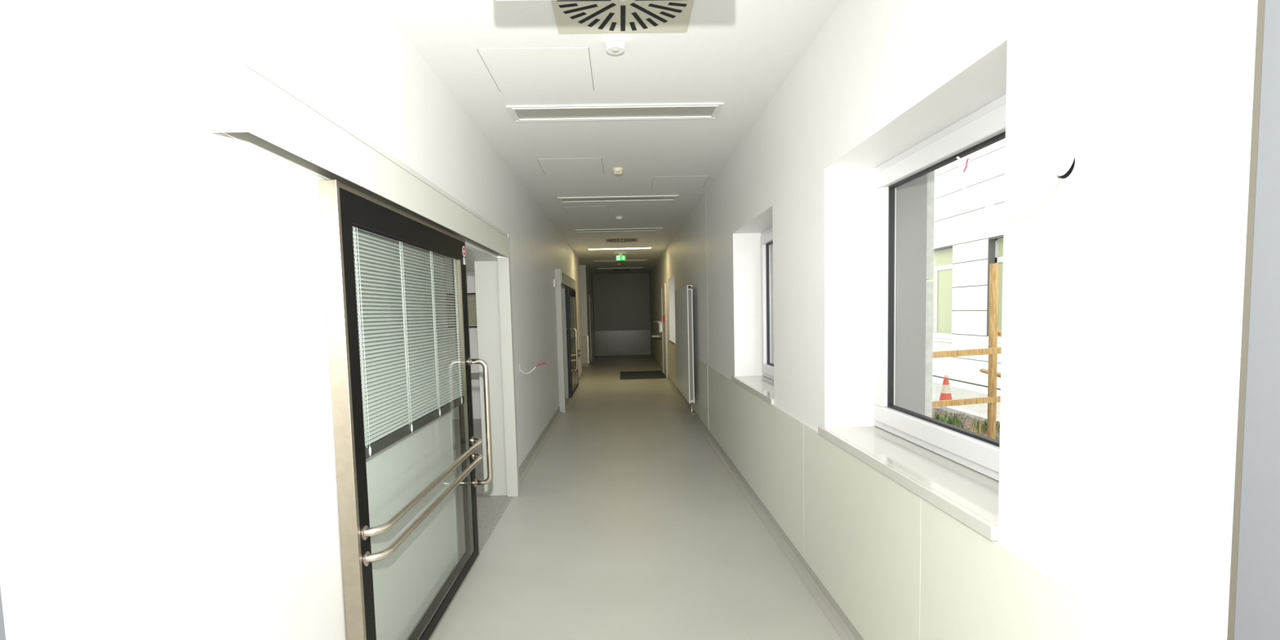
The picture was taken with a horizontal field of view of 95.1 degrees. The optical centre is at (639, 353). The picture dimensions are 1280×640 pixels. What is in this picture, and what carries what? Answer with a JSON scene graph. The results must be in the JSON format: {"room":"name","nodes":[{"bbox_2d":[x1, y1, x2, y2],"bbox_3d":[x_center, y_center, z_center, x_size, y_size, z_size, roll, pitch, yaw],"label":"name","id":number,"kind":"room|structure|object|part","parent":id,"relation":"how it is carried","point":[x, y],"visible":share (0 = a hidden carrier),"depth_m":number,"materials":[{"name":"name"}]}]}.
{"room":"hospital interior","nodes":[
{"label":"hospital interior","id":0,"kind":"room"},
{"bbox_2d":[0,0,582,639],"bbox_3d":[-1.342,-0.300,5.954,0.207,3.022,18.000,-2,4,-2],"label":"wall","id":1,"kind":"structure","parent":0,"point":[168,463],"depth_m":1.45,"materials":[{"name":"white paint"}]},
{"bbox_2d":[0,586,5,639],"bbox_3d":[-1.022,0.078,0.525,0.090,3.020,0.700,-2,4,-2],"label":"trim","id":2,"kind":"structure","parent":1,"relation":"attached to","point":[2,635],"depth_m":0.90,"materials":[{"name":"grey metal"}]},
{"bbox_2d":[202,51,509,257],"bbox_3d":[-1.119,-0.796,3.255,0.102,0.201,3.517,-2,4,-2],"label":"door track cover","id":3,"kind":"object","parent":1,"relation":"attached to","point":[246,103],"visible":0.99,"depth_m":1.88,"materials":[{"name":"metal"}]},
{"bbox_3d":[-1.164,-0.730,3.259,0.008,0.048,3.499,-2,4,-2],"label":"guide rail","id":4,"kind":"part","parent":3,"relation":"part of","materials":[{"name":"metal"}]},
{"bbox_2d":[318,179,493,639],"bbox_3d":[-1.095,0.368,2.968,0.305,2.076,1.703,-2,4,-2],"label":"sliding door","id":5,"kind":"structure","parent":1,"relation":"in","point":[344,207],"depth_m":2.45,"materials":[{"name":"metal"}]},
{"bbox_3d":[-1.096,-0.081,2.931,0.004,0.900,1.368,-2,4,-2],"label":"ladder cord","id":6,"kind":"part","parent":5,"relation":"part of","materials":[{"name":"fabric"}]},
{"bbox_3d":[-1.098,0.343,2.961,0.020,0.045,1.480,-2,4,-2],"label":"rail","id":7,"kind":"part","parent":5,"relation":"part of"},
{"bbox_3d":[-1.023,0.616,2.982,0.090,0.033,1.618,-2,4,-2],"label":"hand rail","id":8,"kind":"part","parent":5,"relation":"part of","materials":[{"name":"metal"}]},
{"bbox_3d":[-1.020,0.716,2.990,0.090,0.033,1.618,-2,4,-2],"label":"hand rail","id":9,"kind":"part","parent":5,"relation":"part of","materials":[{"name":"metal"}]},
{"bbox_3d":[-1.208,0.450,3.765,0.122,0.823,0.033,-2,4,-2],"label":"pull handle","id":10,"kind":"part","parent":5,"relation":"part of","materials":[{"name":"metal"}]},
{"bbox_3d":[-1.024,0.445,3.770,0.122,0.823,0.033,-2,4,-2],"label":"pull handle","id":11,"kind":"part","parent":5,"relation":"part of","materials":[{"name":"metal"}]},
{"bbox_2d":[351,226,462,446],"bbox_3d":[-1.110,-0.110,2.930,0.014,0.851,1.473,-2,4,-2],"label":"blind","id":12,"kind":"object","parent":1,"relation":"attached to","point":[418,417],"depth_m":2.73,"materials":[{"name":"metal"}]},
{"bbox_2d":[404,563,458,639],"bbox_3d":[-0.999,1.556,0.329,0.045,0.100,6.500,-2,4,-2],"label":"baseboard","id":13,"kind":"structure","parent":1,"relation":"attached to","point":[455,564],"depth_m":3.09,"materials":[{"name":"grey"}]},
{"bbox_2d":[442,256,459,562],"bbox_3d":[-1.253,0.335,3.552,0.212,2.090,0.025,-2,4,-2],"label":"trim","id":14,"kind":"structure","parent":1,"relation":"attached to","point":[444,271],"depth_m":3.57,"materials":[{"name":"paint"}]},
{"bbox_2d":[465,244,506,495],"bbox_3d":[-1.279,0.278,4.365,0.211,2.090,1.625,-2,4,-2],"label":"trim","id":15,"kind":"structure","parent":1,"relation":"attached to","point":[486,265],"depth_m":5.12,"materials":[{"name":"paint"}]},
{"bbox_2d":[497,235,519,496],"bbox_3d":[-1.154,0.121,5.126,0.095,2.289,0.078,-2,4,-2],"label":"trim","id":16,"kind":"structure","parent":1,"relation":"attached to","point":[504,264],"depth_m":5.10,"materials":[{"name":"paint"}]},
{"bbox_2d":[520,362,548,373],"bbox_3d":[-1.092,0.147,5.864,0.451,0.122,0.098,2,5,42],"label":"loose cable","id":17,"kind":"object","parent":1,"relation":"attached to","point":[541,362],"visible":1,"depth_m":5.82,"materials":[{"name":"white plastic"}]},
{"bbox_2d":[518,406,562,484],"bbox_3d":[-1.221,1.061,7.373,0.045,0.100,4.250,-2,4,-2],"label":"baseboard","id":18,"kind":"structure","parent":1,"relation":"attached to","point":[526,463],"depth_m":6.89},
{"bbox_2d":[553,279,555,287],"bbox_3d":[-1.336,-1.100,9.173,0.038,0.120,0.090,-2,4,-2],"label":"switch","id":19,"kind":"object","parent":1,"relation":"attached to","point":[554,280],"visible":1,"depth_m":9.13,"materials":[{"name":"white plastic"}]},
{"bbox_2d":[554,268,565,412],"bbox_3d":[-1.290,-0.196,9.450,0.095,2.315,0.072,-2,4,-2],"label":"trim","id":20,"kind":"structure","parent":1,"relation":"attached to","point":[557,271],"depth_m":9.42,"materials":[{"name":"paint"}]},
{"bbox_2d":[561,286,568,398],"bbox_3d":[-1.465,-0.136,10.263,0.210,2.090,1.673,-2,4,-2],"label":"trim","id":21,"kind":"structure","parent":1,"relation":"attached to","point":[563,295],"depth_m":11.05,"materials":[{"name":"paint"}]},
{"bbox_2d":[560,271,577,290],"bbox_3d":[-1.365,-1.344,11.062,0.102,0.201,3.307,-2,4,-2],"label":"door track cover","id":22,"kind":"object","parent":1,"relation":"attached to","point":[566,281],"visible":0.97,"depth_m":10.72,"materials":[{"name":"metal"}]},
{"bbox_3d":[-1.369,-1.429,11.057,0.099,0.027,3.297,-2,4,-2],"label":"plate","id":23,"kind":"part","parent":22,"relation":"part of","materials":[{"name":"paint"}]},
{"bbox_2d":[569,295,574,338],"bbox_3d":[-1.392,-0.741,11.911,0.014,0.851,1.473,-2,4,-2],"label":"blind","id":24,"kind":"object","parent":1,"relation":"attached to","point":[571,309],"depth_m":12.02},
{"bbox_2d":[565,287,581,396],"bbox_3d":[-1.377,-0.263,11.941,0.305,2.076,1.703,-2,4,-2],"label":"sliding door","id":25,"kind":"structure","parent":1,"relation":"in","point":[571,311],"depth_m":11.17,"materials":[{"name":"metal"}]},
{"bbox_3d":[-1.379,-0.712,11.915,0.004,0.900,1.368,-2,4,-2],"label":"ladder cord","id":26,"kind":"part","parent":25,"relation":"part of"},
{"bbox_3d":[-1.377,-0.263,11.944,0.062,2.076,1.700,-2,4,-2],"label":"frame","id":27,"kind":"part","parent":25,"relation":"part of","materials":[{"name":"metal"}]},
{"bbox_3d":[-1.257,-0.075,11.163,0.122,0.823,0.033,-2,4,-2],"label":"pull handle","id":28,"kind":"part","parent":25,"relation":"part of","materials":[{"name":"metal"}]},
{"bbox_2d":[578,371,583,383],"bbox_3d":[-1.427,0.599,13.938,0.045,0.100,2.200,-2,4,-2],"label":"baseboard","id":29,"kind":"structure","parent":1,"relation":"attached to","point":[581,375],"depth_m":14.30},
{"bbox_2d":[445,271,481,419],"bbox_3d":[-3.540,-0.415,8.335,4.040,3.022,13.300,-2,4,-2],"label":"wall","id":30,"kind":"structure","parent":0,"point":[473,344],"depth_m":9.04,"materials":[{"name":"white paint"}]},
{"bbox_2d":[444,257,474,271],"bbox_3d":[-3.529,-1.330,8.797,3.940,0.220,0.250,-2,4,-2],"label":"trim","id":31,"kind":"structure","parent":30,"relation":"attached to","point":[469,264],"depth_m":8.70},
{"bbox_2d":[446,293,477,330],"bbox_3d":[-2.384,-0.643,8.971,1.400,0.570,0.068,-2,4,-2],"label":"window","id":32,"kind":"structure","parent":30,"relation":"in","point":[472,308],"depth_m":8.98,"materials":[{"name":"glass"}]},
{"bbox_3d":[-2.378,-0.374,8.990,1.400,0.030,0.068,-2,4,-2],"label":"sill","id":33,"kind":"part","parent":32,"relation":"part of","materials":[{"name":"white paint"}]},
{"bbox_2d":[450,373,479,379],"bbox_3d":[-3.489,0.378,9.029,3.940,0.100,0.030,-2,4,-2],"label":"trim","id":34,"kind":"structure","parent":30,"relation":"attached to","point":[473,375],"depth_m":9.04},
{"bbox_2d":[578,265,595,361],"bbox_3d":[-2.728,-1.233,19.561,2.170,3.022,4.250,-2,4,-2],"label":"wall","id":35,"kind":"structure","parent":0,"point":[585,276],"depth_m":17.50,"materials":[{"name":"white paint"}]},
{"bbox_2d":[581,335,587,363],"bbox_3d":[-2.637,-0.086,17.509,2.170,0.820,0.011,-2,4,-2],"label":"trim","id":36,"kind":"structure","parent":35,"relation":"attached to","point":[584,339],"depth_m":17.53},
{"bbox_2d":[582,363,588,366],"bbox_3d":[-2.625,0.373,17.540,2.170,0.100,0.012,-2,4,-2],"label":"baseboard","id":37,"kind":"structure","parent":35,"relation":"attached to","point":[583,364],"depth_m":17.56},
{"bbox_2d":[586,335,589,363],"bbox_3d":[-1.552,-0.114,17.525,0.040,0.820,0.060,-2,4,-2],"label":"trim","id":38,"kind":"structure","parent":35,"relation":"attached to","point":[587,335],"depth_m":17.50,"materials":[{"name":"metal"}]},
{"bbox_2d":[589,294,593,361],"bbox_3d":[-1.625,-0.841,19.598,0.019,2.180,1.420,-2,4,-2],"label":"door","id":39,"kind":"structure","parent":35,"relation":"in","point":[590,296],"depth_m":19.49,"materials":[{"name":"white paint"}]},
{"bbox_2d":[377,0,841,274],"bbox_3d":[-2.166,-2.184,9.306,6.940,0.300,25.000,-2,4,-2],"label":"ceiling","id":40,"kind":"structure","parent":0,"point":[737,54],"depth_m":3.80,"materials":[{"name":"paint"}]},
{"bbox_2d":[495,0,531,0],"bbox_3d":[-0.090,-1.389,1.986,0.821,0.350,0.036,-2,4,-2],"label":"sign","id":41,"kind":"object","parent":40,"relation":"hanging from","point":[495,0],"visible":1,"depth_m":2.00,"materials":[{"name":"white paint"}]},
{"bbox_2d":[476,47,594,91],"bbox_3d":[-0.584,-1.656,3.436,0.600,0.002,0.610,-2,4,-2],"label":"access panel","id":42,"kind":"object","parent":40,"relation":"attached to","point":[561,68],"visible":1,"depth_m":3.39,"materials":[{"name":"white paint"}]},
{"bbox_2d":[537,157,604,174],"bbox_3d":[-0.660,-1.813,5.684,0.600,0.002,0.610,-2,4,-2],"label":"access panel","id":43,"kind":"object","parent":40,"relation":"attached to","point":[553,166],"visible":1,"depth_m":5.66,"materials":[{"name":"white paint"}]},
{"bbox_2d":[563,205,608,214],"bbox_3d":[-0.736,-1.984,8.117,0.600,0.002,0.610,-2,4,-2],"label":"access panel","id":44,"kind":"object","parent":40,"relation":"attached to","point":[599,209],"visible":1,"depth_m":8.10,"materials":[{"name":"white paint"}]},
{"bbox_2d":[506,102,724,121],"bbox_3d":[-0.172,-1.712,4.162,1.490,0.013,0.310,-2,4,-2],"label":"recessed light","id":45,"kind":"object","parent":40,"relation":"in","point":[566,113],"visible":1,"depth_m":4.16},
{"bbox_2d":[515,106,715,119],"bbox_3d":[-0.172,-1.716,4.162,1.400,0.004,0.220,-2,4,-2],"label":"diffuser","id":46,"kind":"object","parent":45,"relation":"attached to","point":[553,113],"depth_m":4.17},
{"bbox_2d":[605,37,625,54],"bbox_3d":[-0.130,-1.618,3.091,0.102,0.048,0.102,-2,4,-2],"label":"sensor","id":47,"kind":"object","parent":40,"relation":"attached to","point":[615,46],"visible":1,"depth_m":3.06,"materials":[{"name":"white plastic"}]},
{"bbox_2d":[530,191,706,195],"bbox_3d":[-0.255,-1.921,7.046,2.116,0.002,0.015,-2,4,-2],"label":"trim","id":48,"kind":"structure","parent":40,"relation":"attached to","point":[700,192],"depth_m":7.04,"materials":[{"name":"white paint"}]},
{"bbox_2d":[557,195,679,202],"bbox_3d":[-0.272,-1.935,7.332,1.490,0.013,0.310,-2,4,-2],"label":"recessed light","id":49,"kind":"object","parent":40,"relation":"in","point":[651,197],"visible":1,"depth_m":7.33,"materials":[{"name":"metal"}]},
{"bbox_2d":[562,196,674,201],"bbox_3d":[-0.272,-1.939,7.332,1.400,0.004,0.220,-2,4,-2],"label":"diffuser","id":50,"kind":"object","parent":49,"relation":"attached to","point":[617,198],"depth_m":7.36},
{"bbox_2d":[613,167,623,175],"bbox_3d":[-0.218,-1.806,5.814,0.104,0.056,0.104,-2,4,-2],"label":"smoke detector","id":51,"kind":"object","parent":40,"relation":"attached to","point":[617,171],"visible":1,"depth_m":5.78,"materials":[{"name":"beige plastic"}]},
{"bbox_2d":[575,227,662,232],"bbox_3d":[-0.360,-2.131,10.124,1.490,0.013,0.310,-2,4,-2],"label":"recessed light","id":52,"kind":"object","parent":40,"relation":"in","point":[641,228],"visible":1,"depth_m":10.13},
{"bbox_2d":[578,228,659,231],"bbox_3d":[-0.360,-2.135,10.124,1.400,0.004,0.220,-2,4,-2],"label":"diffuser","id":53,"kind":"object","parent":52,"relation":"attached to","point":[632,229],"depth_m":10.17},
{"bbox_2d":[615,216,622,220],"bbox_3d":[-0.312,-2.014,8.725,0.102,0.048,0.102,-2,4,-2],"label":"sensor","id":54,"kind":"object","parent":40,"relation":"attached to","point":[618,218],"visible":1,"depth_m":8.69,"materials":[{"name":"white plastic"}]},
{"bbox_2d":[586,246,653,249],"bbox_3d":[-0.452,-2.336,13.036,1.490,0.013,0.310,-2,4,-2],"label":"recessed light","id":55,"kind":"object","parent":40,"relation":"in","point":[646,247],"visible":1,"depth_m":13.04,"materials":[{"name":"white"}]},
{"bbox_2d":[588,247,651,249],"bbox_3d":[-0.452,-2.340,13.035,1.400,0.004,0.220,-2,4,-2],"label":"diffuser","id":56,"kind":"object","parent":55,"relation":"attached to","point":[610,248],"depth_m":13.06,"materials":[{"name":"white"}]},
{"bbox_2d":[613,252,626,260],"bbox_3d":[-0.475,-2.311,13.964,0.300,0.190,0.100,-2,4,-2],"label":"exit sign","id":57,"kind":"object","parent":40,"relation":"hanging from","point":[620,257],"visible":1,"depth_m":13.95,"materials":[{"name":"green plastic"}]},
{"bbox_3d":[-0.459,-2.277,13.964,0.226,0.120,0.014,-2,4,-2],"label":"panel","id":58,"kind":"part","parent":57,"relation":"part of","materials":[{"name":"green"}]},
{"bbox_2d":[592,259,647,262],"bbox_3d":[-0.548,-2.551,16.107,1.490,0.013,0.310,-2,4,-2],"label":"recessed light","id":59,"kind":"object","parent":40,"relation":"in","point":[625,260],"visible":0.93,"depth_m":16.13,"materials":[{"name":"metal"}]},
{"bbox_2d":[597,266,643,269],"bbox_3d":[-0.634,-2.744,18.848,1.490,0.013,0.310,-2,4,-2],"label":"recessed light","id":60,"kind":"object","parent":40,"relation":"in","point":[633,267],"visible":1,"depth_m":18.88,"materials":[{"name":"metal"}]},
{"bbox_2d":[604,237,639,242],"bbox_3d":[-0.357,-2.233,11.553,0.652,0.013,0.652,-2,4,-2],"label":"ceiling vent","id":61,"kind":"object","parent":40,"relation":"in","point":[621,239],"visible":1,"depth_m":11.51,"materials":[{"name":"metal"}]},
{"bbox_2d":[612,268,631,270],"bbox_3d":[-0.608,-2.792,19.519,0.652,0.013,0.652,-2,4,-2],"label":"ceiling vent","id":62,"kind":"object","parent":40,"relation":"in","point":[612,268],"visible":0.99,"depth_m":19.39,"materials":[{"name":"metal"}]},
{"bbox_2d":[551,0,693,34],"bbox_3d":[-0.077,-1.607,2.654,0.652,0.013,0.652,-2,4,-2],"label":"ceiling vent","id":63,"kind":"object","parent":40,"relation":"in","point":[571,16],"visible":1,"depth_m":2.80,"materials":[{"name":"metal"}]},
{"bbox_2d":[651,175,710,188],"bbox_3d":[0.437,-1.899,6.510,0.600,0.002,0.610,-2,4,-2],"label":"access panel","id":64,"kind":"object","parent":40,"relation":"attached to","point":[660,182],"visible":1,"depth_m":6.48,"materials":[{"name":"white paint"}]},
{"bbox_2d":[592,272,650,341],"bbox_3d":[-1.702,-1.418,21.812,4.363,3.022,0.200,-2,4,-2],"label":"wall","id":65,"kind":"structure","parent":0,"point":[621,301],"depth_m":21.71,"materials":[{"name":"paint"}]},
{"bbox_2d":[594,329,650,353],"bbox_3d":[-0.642,-0.441,21.809,2.070,0.820,0.011,-2,4,-2],"label":"trim","id":66,"kind":"structure","parent":65,"relation":"attached to","point":[637,340],"depth_m":21.80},
{"bbox_2d":[595,351,650,355],"bbox_3d":[-0.629,0.018,21.840,2.093,0.100,0.012,-2,4,-2],"label":"baseboard","id":67,"kind":"structure","parent":65,"relation":"attached to","point":[633,353],"depth_m":21.83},
{"bbox_2d":[429,354,841,639],"bbox_3d":[-2.314,1.035,9.528,6.283,0.100,25.000,-2,4,-2],"label":"floor","id":68,"kind":"structure","parent":0,"point":[626,522],"depth_m":4.07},
{"bbox_2d":[620,370,666,379],"bbox_3d":[0.064,0.544,14.824,1.135,0.010,1.760,-2,4,-2],"label":"doormat","id":69,"kind":"object","parent":68,"relation":"on","point":[647,374],"visible":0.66,"depth_m":14.68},
{"bbox_2d":[924,170,934,417],"bbox_3d":[1.319,-0.610,9.527,0.048,3.600,25.000,-2,4,-2],"label":"wall","id":70,"kind":"structure","parent":0,"point":[931,175],"depth_m":3.08,"materials":[{"name":"paint"}]},
{"bbox_2d":[648,0,1257,639],"bbox_3d":[1.033,-0.463,9.528,0.527,3.322,25.000,-2,4,-2],"label":"wall","id":71,"kind":"structure","parent":0,"point":[1123,282],"depth_m":1.40,"materials":[{"name":"white paint"}]},
{"bbox_2d":[649,351,662,372],"bbox_3d":[0.500,0.227,18.511,0.045,0.100,6.750,-2,4,-2],"label":"baseboard","id":72,"kind":"structure","parent":71,"relation":"attached to","point":[656,362],"depth_m":17.94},
{"bbox_2d":[650,329,662,367],"bbox_3d":[0.506,-0.233,18.499,0.013,0.818,6.690,-2,4,-2],"label":"trim","id":73,"kind":"structure","parent":71,"relation":"attached to","point":[655,344],"depth_m":17.87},
{"bbox_2d":[651,335,662,339],"bbox_3d":[0.445,-0.424,15.630,0.291,0.111,0.175,-2,4,-2],"label":"drip tray","id":74,"kind":"object","parent":71,"relation":"attached to","point":[655,336],"visible":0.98,"depth_m":15.55,"materials":[{"name":"white plastic"}]},
{"bbox_2d":[654,320,662,333],"bbox_3d":[0.471,-0.707,15.611,0.223,0.313,0.100,-2,4,-2],"label":"soap dispenser","id":75,"kind":"object","parent":71,"relation":"attached to","point":[660,322],"visible":1,"depth_m":15.58,"materials":[{"name":"white plastic"}]},
{"bbox_2d":[658,323,661,333],"bbox_3d":[0.531,-0.682,15.615,0.050,0.260,0.080,-2,4,-2],"label":"bottle","id":76,"kind":"object","parent":75,"relation":"on","point":[660,324],"depth_m":15.58,"materials":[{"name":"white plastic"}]},
{"bbox_2d":[661,283,667,377],"bbox_3d":[0.582,-0.572,14.471,0.082,2.260,1.220,-2,4,-2],"label":"door","id":77,"kind":"structure","parent":71,"relation":"in","point":[664,311],"depth_m":14.36,"materials":[{"name":"white wood"}]},
{"bbox_2d":[668,339,675,345],"bbox_3d":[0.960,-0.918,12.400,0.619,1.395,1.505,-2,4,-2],"label":"window sill","id":78,"kind":"structure","parent":71,"relation":"in","point":[673,341],"depth_m":12.43,"materials":[{"name":"stone"}]},
{"bbox_2d":[675,284,698,414],"bbox_3d":[0.715,-0.101,9.076,0.155,1.816,1.892,-2,4,-2],"label":"radiator","id":79,"kind":"object","parent":71,"relation":"attached to","point":[683,295],"visible":0.98,"depth_m":8.50,"materials":[{"name":"metal"}]},
{"bbox_3d":[0.648,-0.180,9.075,0.016,1.640,1.880,-2,4,-2],"label":"panel","id":80,"kind":"part","parent":79,"relation":"part of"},
{"bbox_3d":[0.708,-0.181,9.076,0.016,1.640,1.880,-2,4,-2],"label":"panel","id":81,"kind":"part","parent":79,"relation":"part of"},
{"bbox_2d":[666,340,708,429],"bbox_3d":[0.757,0.327,10.535,0.013,0.818,6.443,-2,4,-2],"label":"trim","id":82,"kind":"structure","parent":71,"relation":"attached to","point":[700,406],"depth_m":8.25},
{"bbox_2d":[705,195,708,355],"bbox_3d":[0.826,-0.910,7.208,0.002,2.092,0.010,-2,4,-2],"label":"trim","id":83,"kind":"structure","parent":71,"relation":"attached to","point":[705,196],"depth_m":7.22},
{"bbox_2d":[706,364,708,426],"bbox_3d":[0.852,0.552,7.322,0.006,0.820,0.026,-2,4,-2],"label":"trim","id":84,"kind":"structure","parent":71,"relation":"attached to","point":[707,365],"depth_m":7.32,"materials":[{"name":"white paint"}]},
{"bbox_2d":[731,226,773,404],"bbox_3d":[1.198,-0.387,4.850,0.619,1.395,1.500,-2,4,-2],"label":"window","id":85,"kind":"structure","parent":71,"relation":"in","point":[762,387],"depth_m":5.40,"materials":[{"name":"white plastic"}]},
{"bbox_3d":[1.052,0.287,4.893,0.294,0.043,1.500,-2,4,-2],"label":"sill","id":86,"kind":"part","parent":85,"relation":"part of","materials":[{"name":"stone"}]},
{"bbox_3d":[1.196,-0.410,4.825,0.073,1.275,1.375,-2,4,-2],"label":"sash","id":87,"kind":"part","parent":85,"relation":"part of","materials":[{"name":"white plastic"}]},
{"bbox_3d":[1.211,-0.411,4.826,0.073,1.345,1.445,-2,4,-2],"label":"frame","id":88,"kind":"part","parent":85,"relation":"part of","materials":[{"name":"white plastic"}]},
{"bbox_2d":[707,364,804,558],"bbox_3d":[0.918,0.688,5.400,0.013,0.818,3.853,-2,4,-2],"label":"trim","id":89,"kind":"structure","parent":71,"relation":"attached to","point":[764,442],"depth_m":4.43,"materials":[{"name":"plastic"}]},
{"bbox_2d":[666,375,863,639],"bbox_3d":[0.909,1.139,5.525,0.045,0.100,16.800,-2,4,-2],"label":"baseboard","id":90,"kind":"structure","parent":71,"relation":"attached to","point":[842,625],"depth_m":3.82,"materials":[{"name":"plastic"}]},
{"bbox_2d":[769,173,927,415],"bbox_3d":[1.265,-0.593,7.373,0.195,1.345,11.493,-2,4,-2],"label":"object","id":91,"kind":"structure","parent":71,"relation":"attached to","point":[911,196],"depth_m":3.06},
{"bbox_2d":[803,423,921,639],"bbox_3d":[1.000,0.870,2.800,0.013,0.818,1.360,-2,4,-2],"label":"wall panel","id":92,"kind":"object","parent":71,"relation":"attached to","point":[862,527],"depth_m":2.62,"materials":[{"name":"plastic"}]},
{"bbox_2d":[817,93,1006,541],"bbox_3d":[1.276,-0.213,2.378,0.619,1.395,1.488,-2,4,-2],"label":"window","id":93,"kind":"structure","parent":71,"relation":"in","point":[953,468],"depth_m":2.46,"materials":[{"name":"white plastic"}]},
{"bbox_3d":[1.130,0.461,2.421,0.294,0.043,1.488,-2,4,-2],"label":"sill","id":94,"kind":"part","parent":93,"relation":"part of","materials":[{"name":"stone"}]},
{"bbox_3d":[1.274,-0.237,2.354,0.073,1.275,1.363,-2,4,-2],"label":"sash","id":95,"kind":"part","parent":93,"relation":"part of","materials":[{"name":"white plastic"}]},
{"bbox_3d":[1.289,-0.237,2.354,0.073,1.345,1.433,-2,4,-2],"label":"frame","id":96,"kind":"part","parent":93,"relation":"part of","materials":[{"name":"white plastic"}]},
{"bbox_3d":[1.472,0.459,2.409,0.260,0.040,1.409,-2,4,-2],"label":"exterior sill","id":97,"kind":"part","parent":93,"relation":"part of","materials":[{"name":"white paint"}]},
{"bbox_2d":[920,497,1160,639],"bbox_3d":[1.044,0.968,1.414,0.013,0.818,1.416,-2,4,-2],"label":"wall panel","id":98,"kind":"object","parent":71,"relation":"attached to","point":[974,586],"depth_m":1.70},
{"bbox_2d":[1053,144,1078,181],"bbox_3d":[1.004,-0.450,1.386,0.018,0.083,0.075,-2,4,-2],"label":"junction box","id":99,"kind":"object","parent":71,"relation":"attached to","point":[1065,164],"visible":0.99,"depth_m":1.38,"materials":[{"name":"white plastic"}]},
{"bbox_2d":[955,156,1059,208],"bbox_3d":[0.883,-0.429,1.432,0.227,0.166,0.128,2,6,43],"label":"loose cable","id":100,"kind":"object","parent":99,"relation":"hanging from","point":[962,171],"visible":1,"depth_m":1.41,"materials":[{"name":"white plastic"}]},
{"bbox_2d":[1226,0,1265,639],"bbox_3d":[1.004,-0.002,0.942,0.064,3.020,0.010,-2,4,-2],"label":"trim","id":101,"kind":"structure","parent":71,"relation":"attached to","point":[1261,3],"depth_m":0.94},
{"bbox_2d":[1234,0,1279,639],"bbox_3d":[1.016,0.023,0.587,0.063,3.020,0.703,-2,4,-2],"label":"trim","id":102,"kind":"structure","parent":71,"relation":"attached to","point":[1257,611],"depth_m":0.91,"materials":[{"name":"grey metal"}]},
{"label":"outside","id":103,"kind":"structure","parent":0,"visible":0},
{"bbox_2d":[932,375,1000,418],"bbox_3d":[20.226,0.041,20.698,38.360,0.180,80.000,-2,4,-2],"label":"ground","id":104,"kind":"structure","parent":103,"point":[957,393],"depth_m":12.16,"materials":[{"name":"concrete"}]},
{"bbox_2d":[938,374,951,400],"bbox_3d":[5.465,0.715,10.452,0.340,0.658,0.340,-2,4,-2],"label":"traffic cone","id":105,"kind":"object","parent":104,"relation":"on","point":[945,393],"visible":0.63,"depth_m":10.39,"materials":[{"name":"plastic"}]},
{"bbox_2d":[926,137,1005,388],"bbox_3d":[7.884,-3.664,17.041,0.440,8.300,46.000,-2,4,-2],"label":"building","id":106,"kind":"structure","parent":104,"relation":"on","point":[968,236],"depth_m":14.00,"materials":[{"name":"paint"}]},
{"bbox_3d":[7.888,-0.418,15.815,0.200,0.120,2.140,-2,4,-2],"label":"sill","id":107,"kind":"part","parent":106,"relation":"part of","materials":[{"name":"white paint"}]},
{"bbox_3d":[7.999,-0.169,12.270,0.200,0.120,2.230,-2,4,-2],"label":"sill","id":108,"kind":"part","parent":106,"relation":"part of","materials":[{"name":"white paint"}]},
{"bbox_2d":[932,408,999,439],"bbox_3d":[3.515,1.216,6.615,3.550,0.158,6.800,-2,4,-2],"label":"soil","id":109,"kind":"object","parent":104,"relation":"on","point":[968,420],"visible":0.03,"depth_m":8.78,"materials":[{"name":"soil"}]},
{"bbox_2d":[933,410,968,428],"bbox_3d":[4.407,0.946,8.363,0.459,0.290,0.469,0,4,22],"label":"weed","id":110,"kind":"object","parent":109,"relation":"on","point":[952,420],"visible":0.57,"depth_m":8.29,"materials":[{"name":"green plant"}]},
{"bbox_2d":[962,422,986,435],"bbox_3d":[4.297,1.009,7.535,0.415,0.286,0.279,2,5,37],"label":"weed","id":111,"kind":"object","parent":109,"relation":"on","point":[974,431],"visible":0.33,"depth_m":7.52,"materials":[{"name":"green plant"}]},
{"bbox_2d":[971,410,999,434],"bbox_3d":[4.741,0.927,8.142,0.540,0.342,0.334,-3,4,-19],"label":"weed","id":112,"kind":"object","parent":109,"relation":"on","point":[980,423],"visible":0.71,"depth_m":8.04,"materials":[{"name":"green plant"}]},
{"bbox_2d":[972,415,999,432],"bbox_3d":[4.907,0.993,8.251,0.347,0.187,0.358,-1,4,10],"label":"weed","id":113,"kind":"object","parent":109,"relation":"on","point":[986,420],"visible":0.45,"depth_m":8.19,"materials":[{"name":"green plant"}]},
{"bbox_2d":[932,263,1001,439],"bbox_3d":[3.149,0.323,5.292,2.150,2.250,0.878,-5,5,-40],"label":"guard","id":114,"kind":"object","parent":104,"relation":"on","point":[992,399],"visible":0.43,"depth_m":5.17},
{"bbox_3d":[2.960,0.421,5.172,1.863,0.050,0.032,-3,4,-15],"label":"rail","id":115,"kind":"part","parent":114,"relation":"part of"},
{"bbox_3d":[3.103,-0.024,5.035,1.591,0.050,0.032,-3,4,-20],"label":"rail","id":116,"kind":"part","parent":114,"relation":"part of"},
{"bbox_3d":[3.422,0.200,5.613,0.044,0.119,1.464,0,4,21],"label":"rail","id":117,"kind":"part","parent":114,"relation":"part of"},
{"bbox_3d":[3.156,0.329,5.242,0.066,2.245,0.078,-2,4,-2],"label":"post","id":118,"kind":"part","parent":114,"relation":"part of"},
{"bbox_3d":[3.455,-0.210,5.660,0.044,0.059,0.783,0,4,25],"label":"rail","id":119,"kind":"part","parent":114,"relation":"part of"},
{"bbox_2d":[941,405,999,422],"bbox_3d":[5.365,1.236,6.700,0.150,0.220,7.050,-2,4,-2],"label":"kerb stone","id":120,"kind":"object","parent":104,"relation":"on","point":[951,409],"visible":0.03,"depth_m":9.43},
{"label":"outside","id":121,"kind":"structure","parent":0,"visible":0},
{"bbox_2d":[932,376,1000,395],"bbox_3d":[7.471,0.681,15.327,0.600,0.098,50.000,-2,4,-2],"label":"ground","id":122,"kind":"structure","parent":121,"point":[980,389],"depth_m":13.45,"materials":[{"name":"concrete"}]}
]}

